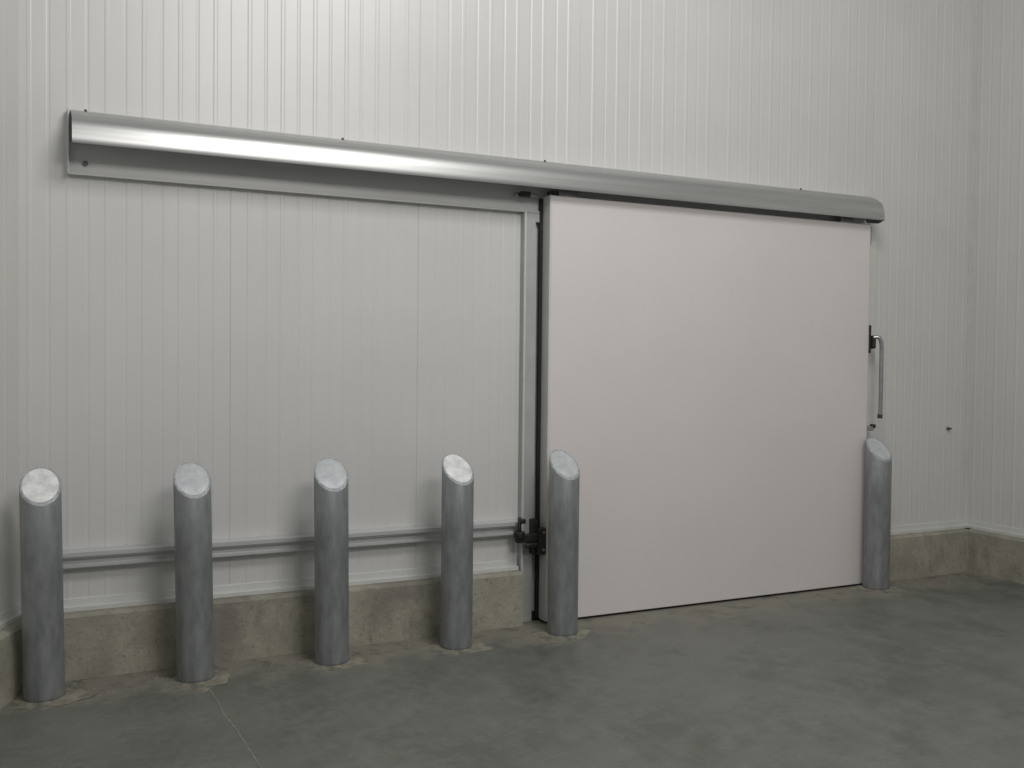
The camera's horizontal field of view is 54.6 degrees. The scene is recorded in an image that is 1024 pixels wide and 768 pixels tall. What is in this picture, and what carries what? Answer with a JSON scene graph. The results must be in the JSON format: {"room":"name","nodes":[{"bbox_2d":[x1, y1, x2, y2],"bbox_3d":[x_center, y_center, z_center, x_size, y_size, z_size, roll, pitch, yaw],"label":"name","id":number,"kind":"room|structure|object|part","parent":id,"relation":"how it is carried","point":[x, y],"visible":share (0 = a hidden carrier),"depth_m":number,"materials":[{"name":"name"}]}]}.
{"room":"cold storage warehouse","nodes":[
{"label":"cold storage warehouse","id":0,"kind":"room"},
{"bbox_2d":[0,0,19,612],"bbox_3d":[-2.267,-1.366,2.284,0.103,5.600,4.500,1,1,-1],"label":"wall","id":1,"kind":"structure","parent":0,"point":[9,100],"depth_m":4.47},
{"bbox_2d":[0,603,21,628],"bbox_3d":[-2.226,1.099,2.347,0.035,0.055,4.500,1,1,-1],"label":"trim","id":2,"kind":"structure","parent":1,"relation":"attached to","point":[12,614],"depth_m":4.47,"materials":[{"name":"white metal"}]},
{"bbox_2d":[0,618,22,708],"bbox_3d":[-2.198,1.280,2.352,0.096,0.307,4.500,1,1,-1],"label":"baseboard","id":3,"kind":"structure","parent":1,"relation":"attached to","point":[11,667],"depth_m":4.33,"materials":[{"name":"concrete"}]},
{"bbox_2d":[18,0,973,610],"bbox_3d":[0.549,-1.429,5.956,6.290,5.600,0.102,0,2,-26],"label":"wall","id":4,"kind":"structure","parent":0,"point":[253,338],"depth_m":5.33,"materials":[{"name":"white metal"}]},
{"bbox_2d":[20,559,518,611],"bbox_3d":[-1.121,1.040,5.142,2.565,0.055,0.035,0,2,-26],"label":"trim","id":5,"kind":"structure","parent":4,"relation":"attached to","point":[241,589],"depth_m":5.07,"materials":[{"name":"white metal"}]},
{"bbox_2d":[21,570,522,680],"bbox_3d":[-1.110,1.222,5.119,2.565,0.307,0.096,0,2,-26],"label":"concrete curb","id":6,"kind":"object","parent":4,"relation":"attached to","point":[139,638],"depth_m":5.01,"materials":[{"name":"concrete"}]},
{"bbox_2d":[63,518,517,568],"bbox_3d":[-1.074,0.821,5.143,2.472,0.092,0.062,0,2,-26],"label":"rail","id":7,"kind":"object","parent":4,"relation":"attached to","point":[255,545],"visible":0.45,"depth_m":5.04,"materials":[{"name":"metal"}]},
{"bbox_2d":[67,107,884,223],"bbox_3d":[0.212,-1.130,5.639,4.999,0.304,0.192,0,2,-26],"label":"door track","id":8,"kind":"object","parent":4,"relation":"attached to","point":[99,144],"visible":0.91,"depth_m":5.20,"materials":[{"name":"metal"}]},
{"bbox_3d":[-2.057,-1.126,4.596,0.006,0.302,0.042,0,2,-26],"label":"plate","id":9,"kind":"part","parent":8,"relation":"part of","materials":[{"name":"silver metal"}]},
{"bbox_3d":[0.194,-1.146,5.676,4.955,0.040,0.070,0,2,-26],"label":"running rail","id":10,"kind":"part","parent":8,"relation":"part of","materials":[{"name":"metal"}]},
{"bbox_3d":[0.081,-1.071,5.629,0.140,0.020,0.020,0,2,-26],"label":"splice plate","id":11,"kind":"part","parent":8,"relation":"part of","materials":[{"name":"metal"}]},
{"bbox_2d":[558,189,576,196],"bbox_3d":[0.320,-1.111,5.708,0.120,0.150,0.015,0,2,-26],"label":"hanger plate","id":12,"kind":"object","parent":8,"relation":"hanging from","point":[569,193],"visible":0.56,"depth_m":5.70,"materials":[{"name":"metal"}]},
{"bbox_2d":[549,195,869,617],"bbox_3d":[1.285,0.141,6.229,2.447,2.433,0.098,0,2,-26],"label":"leaf","id":13,"kind":"object","parent":8,"relation":"hanging from","point":[708,368],"visible":0.91,"depth_m":6.14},
{"bbox_2d":[534,198,542,617],"bbox_3d":[0.154,0.147,5.722,0.022,2.423,0.018,0,2,-26],"label":"gasket","id":14,"kind":"object","parent":13,"relation":"attached to","point":[540,241],"visible":1,"depth_m":5.71,"materials":[{"name":"rubber"}]},
{"bbox_2d":[539,195,551,621],"bbox_3d":[0.189,0.143,5.694,0.014,2.433,0.100,0,2,-26],"label":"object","id":15,"kind":"object","parent":13,"relation":"attached to","point":[546,200],"depth_m":5.67,"materials":[{"name":"metal"}]},
{"bbox_3d":[0.209,0.145,5.652,0.014,2.433,0.008,0,2,-26],"label":"left lip of the edge profile","id":16,"kind":"part","parent":15,"relation":"part of","materials":[{"name":"silver metal"}]},
{"bbox_2d":[866,225,883,438],"bbox_3d":[2.436,0.141,6.745,0.106,2.433,0.180,0,2,-26],"label":"door handle","id":17,"kind":"object","parent":13,"relation":"attached to","point":[870,225],"depth_m":6.70,"materials":[{"name":"metal"}]},
{"bbox_3d":[2.413,-0.304,6.733,0.015,0.190,0.060,0,2,-26],"label":"mount plate","id":18,"kind":"part","parent":17,"relation":"part of","materials":[{"name":"black plastic"}]},
{"bbox_3d":[2.446,-0.041,6.725,0.130,0.715,0.066,2,2,44],"label":"door handle","id":19,"kind":"part","parent":17,"relation":"part of","materials":[{"name":"silver metal"}]},
{"bbox_3d":[2.473,-0.059,6.703,0.070,0.544,0.031,1,1,10],"label":"lever rod","id":20,"kind":"part","parent":17,"relation":"part of","materials":[{"name":"metal"}]},
{"bbox_2d":[839,216,853,222],"bbox_3d":[2.244,-1.114,6.646,0.120,0.150,0.015,0,2,-26],"label":"hanger plate","id":21,"kind":"object","parent":8,"relation":"hanging from","point":[841,218],"visible":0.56,"depth_m":6.63,"materials":[{"name":"metal"}]},
{"bbox_2d":[865,198,884,223],"bbox_3d":[2.460,-1.182,6.724,0.007,0.197,0.174,0,2,-26],"label":"end cap","id":22,"kind":"object","parent":8,"relation":"attached to","point":[882,213],"depth_m":6.67,"materials":[{"name":"metal"}]},
{"bbox_2d":[520,212,526,572],"bbox_3d":[0.065,0.197,5.663,0.013,2.352,0.012,0,2,-26],"label":"left jamb lip","id":23,"kind":"object","parent":4,"relation":"attached to","point":[525,213],"visible":0.79,"depth_m":5.65,"materials":[{"name":"silver metal"}]},
{"bbox_2d":[517,212,535,621],"bbox_3d":[0.083,0.197,5.701,0.078,2.352,0.040,0,2,-26],"label":"door frame","id":24,"kind":"structure","parent":4,"relation":"attached to","point":[531,217],"depth_m":5.68,"materials":[{"name":"grey metal"}]},
{"bbox_2d":[514,517,545,554],"bbox_3d":[0.094,0.864,5.653,0.192,0.220,0.090,0,2,-26],"label":"bracket","id":25,"kind":"object","parent":4,"relation":"attached to","point":[535,540],"visible":1,"depth_m":5.64,"materials":[{"name":"black plastic"}]},
{"bbox_3d":[0.083,0.875,5.633,0.140,0.050,0.030,0,2,-26],"label":"arm","id":26,"kind":"part","parent":25,"relation":"part of","materials":[{"name":"black plastic"}]},
{"bbox_3d":[0.123,0.874,5.688,0.031,0.200,0.054,0,2,-26],"label":"plate","id":27,"kind":"part","parent":25,"relation":"part of","materials":[{"name":"black plastic"}]},
{"bbox_2d":[531,611,538,620],"bbox_3d":[1.229,1.345,6.306,2.510,0.050,0.020,0,2,-26],"label":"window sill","id":28,"kind":"structure","parent":4,"relation":"attached to","point":[532,617],"depth_m":5.76,"materials":[{"name":"rubber"}]},
{"bbox_2d":[536,213,539,222],"bbox_3d":[1.257,-0.955,6.241,2.510,0.052,0.034,0,2,-26],"label":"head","id":29,"kind":"object","parent":4,"relation":"attached to","point":[537,214],"visible":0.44,"depth_m":5.68},
{"bbox_2d":[867,241,876,437],"bbox_3d":[2.434,0.193,6.848,0.135,2.352,0.040,0,2,-26],"label":"door frame","id":30,"kind":"structure","parent":4,"relation":"attached to","point":[873,250],"depth_m":6.83,"materials":[{"name":"white metal"}]},
{"bbox_2d":[891,520,966,534],"bbox_3d":[2.934,1.033,7.120,0.990,0.055,0.035,0,2,-26],"label":"trim","id":31,"kind":"structure","parent":4,"relation":"attached to","point":[957,524],"depth_m":7.15,"materials":[{"name":"white metal"}]},
{"bbox_2d":[890,528,968,580],"bbox_3d":[2.946,1.214,7.097,0.990,0.307,0.096,0,2,-26],"label":"baseboard","id":32,"kind":"structure","parent":4,"relation":"attached to","point":[941,552],"depth_m":7.06,"materials":[{"name":"concrete"}]},
{"bbox_2d":[963,0,978,519],"bbox_3d":[3.380,-1.611,7.273,0.044,5.243,0.006,0,2,-26],"label":"trim","id":33,"kind":"structure","parent":4,"relation":"attached to","point":[976,2],"depth_m":7.29,"materials":[{"name":"white metal"}]},
{"bbox_2d":[0,572,1023,767],"bbox_3d":[0.956,1.542,2.361,8.960,0.150,7.200,0,2,-26],"label":"floor","id":34,"kind":"structure","parent":0,"point":[930,676],"depth_m":4.41,"materials":[{"name":"concrete"}]},
{"bbox_2d":[8,467,96,709],"bbox_3d":[-2.061,0.878,4.356,0.428,1.013,0.324,-1,2,-26],"label":"bollard","id":35,"kind":"object","parent":34,"relation":"on","point":[40,489],"visible":0.99,"depth_m":4.29,"materials":[{"name":"metal"}]},
{"bbox_3d":[-2.064,0.444,4.341,0.156,0.139,0.156,-1,2,-26],"label":"cap plate","id":36,"kind":"part","parent":35,"relation":"part of","materials":[{"name":"grey metal"}]},
{"bbox_2d":[169,462,229,692],"bbox_3d":[-1.486,0.877,4.621,0.341,1.013,0.410,-1,2,-28],"label":"bollard","id":37,"kind":"object","parent":34,"relation":"on","point":[196,670],"visible":1,"depth_m":4.57,"materials":[{"name":"metal"}]},
{"bbox_3d":[-1.489,0.443,4.617,0.156,0.139,0.156,-1,2,-28],"label":"cap plate","id":38,"kind":"part","parent":37,"relation":"part of","materials":[{"name":"grey metal"}]},
{"bbox_2d":[209,689,261,767],"bbox_3d":[-1.098,1.403,3.988,0.053,0.001,1.330,0,2,-26],"label":"floor crack","id":39,"kind":"object","parent":34,"relation":"on","point":[246,745],"depth_m":4.01,"materials":[{"name":"grey concrete"}]},
{"bbox_2d":[300,457,370,670],"bbox_3d":[-0.895,0.876,4.905,0.371,1.013,0.278,-1,2,-24],"label":"bollard","id":40,"kind":"object","parent":34,"relation":"on","point":[331,503],"visible":1,"depth_m":4.84,"materials":[{"name":"metal"}]},
{"bbox_3d":[-0.893,0.442,4.897,0.156,0.139,0.156,-1,2,-24],"label":"cap plate","id":41,"kind":"part","parent":40,"relation":"part of","materials":[{"name":"grey metal"}]},
{"bbox_2d":[421,453,492,654],"bbox_3d":[-0.299,0.875,5.196,0.352,1.013,0.289,0,2,-29],"label":"bollard","id":42,"kind":"object","parent":34,"relation":"on","point":[457,502],"visible":1,"depth_m":5.13,"materials":[{"name":"metal"}]},
{"bbox_3d":[-0.283,0.441,5.185,0.156,0.139,0.156,0,2,-29],"label":"cap plate","id":43,"kind":"part","parent":42,"relation":"part of","materials":[{"name":"grey metal"}]},
{"bbox_2d":[533,450,591,642],"bbox_3d":[0.280,0.874,5.464,0.273,1.013,0.349,1,2,31],"label":"bollard","id":44,"kind":"object","parent":34,"relation":"on","point":[564,472],"visible":1,"depth_m":5.40,"materials":[{"name":"metal"}]},
{"bbox_3d":[0.289,0.440,5.459,0.156,0.139,0.156,0,2,-28],"label":"cap plate","id":45,"kind":"part","parent":44,"relation":"part of","materials":[{"name":"grey metal"}]},
{"bbox_2d":[539,583,861,622],"bbox_3d":[1.272,1.363,6.261,2.447,0.014,0.076,0,2,-26],"label":"seal","id":46,"kind":"object","parent":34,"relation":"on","point":[861,583],"visible":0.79,"depth_m":6.21,"materials":[{"name":"rubber"}]},
{"bbox_2d":[848,437,906,593],"bbox_3d":[2.439,0.867,6.651,0.332,1.014,0.313,0,2,-23],"label":"bollard","id":47,"kind":"object","parent":34,"relation":"on","point":[878,458],"visible":0.99,"depth_m":6.58,"materials":[{"name":"metal"}]},
{"bbox_3d":[2.455,0.432,6.637,0.156,0.139,0.156,0,2,-23],"label":"cap plate","id":48,"kind":"part","parent":47,"relation":"part of","materials":[{"name":"grey metal"}]},
{"bbox_2d":[968,0,1023,528],"bbox_3d":[4.756,-1.351,4.617,0.102,5.600,6.000,0,2,-26],"label":"wall","id":49,"kind":"structure","parent":0,"point":[996,432],"depth_m":7.11,"materials":[{"name":"white metal"}]},
{"bbox_2d":[965,528,1023,584],"bbox_3d":[4.641,1.294,4.641,0.096,0.307,6.000,0,2,-26],"label":"baseboard","id":50,"kind":"structure","parent":49,"relation":"attached to","point":[995,555],"depth_m":7.03,"materials":[{"name":"concrete"}]},
{"bbox_2d":[967,520,1023,537],"bbox_3d":[4.670,1.113,4.650,0.035,0.055,6.000,0,2,-26],"label":"trim","id":51,"kind":"structure","parent":49,"relation":"attached to","point":[977,525],"depth_m":7.11,"materials":[{"name":"white metal"}]}
]}

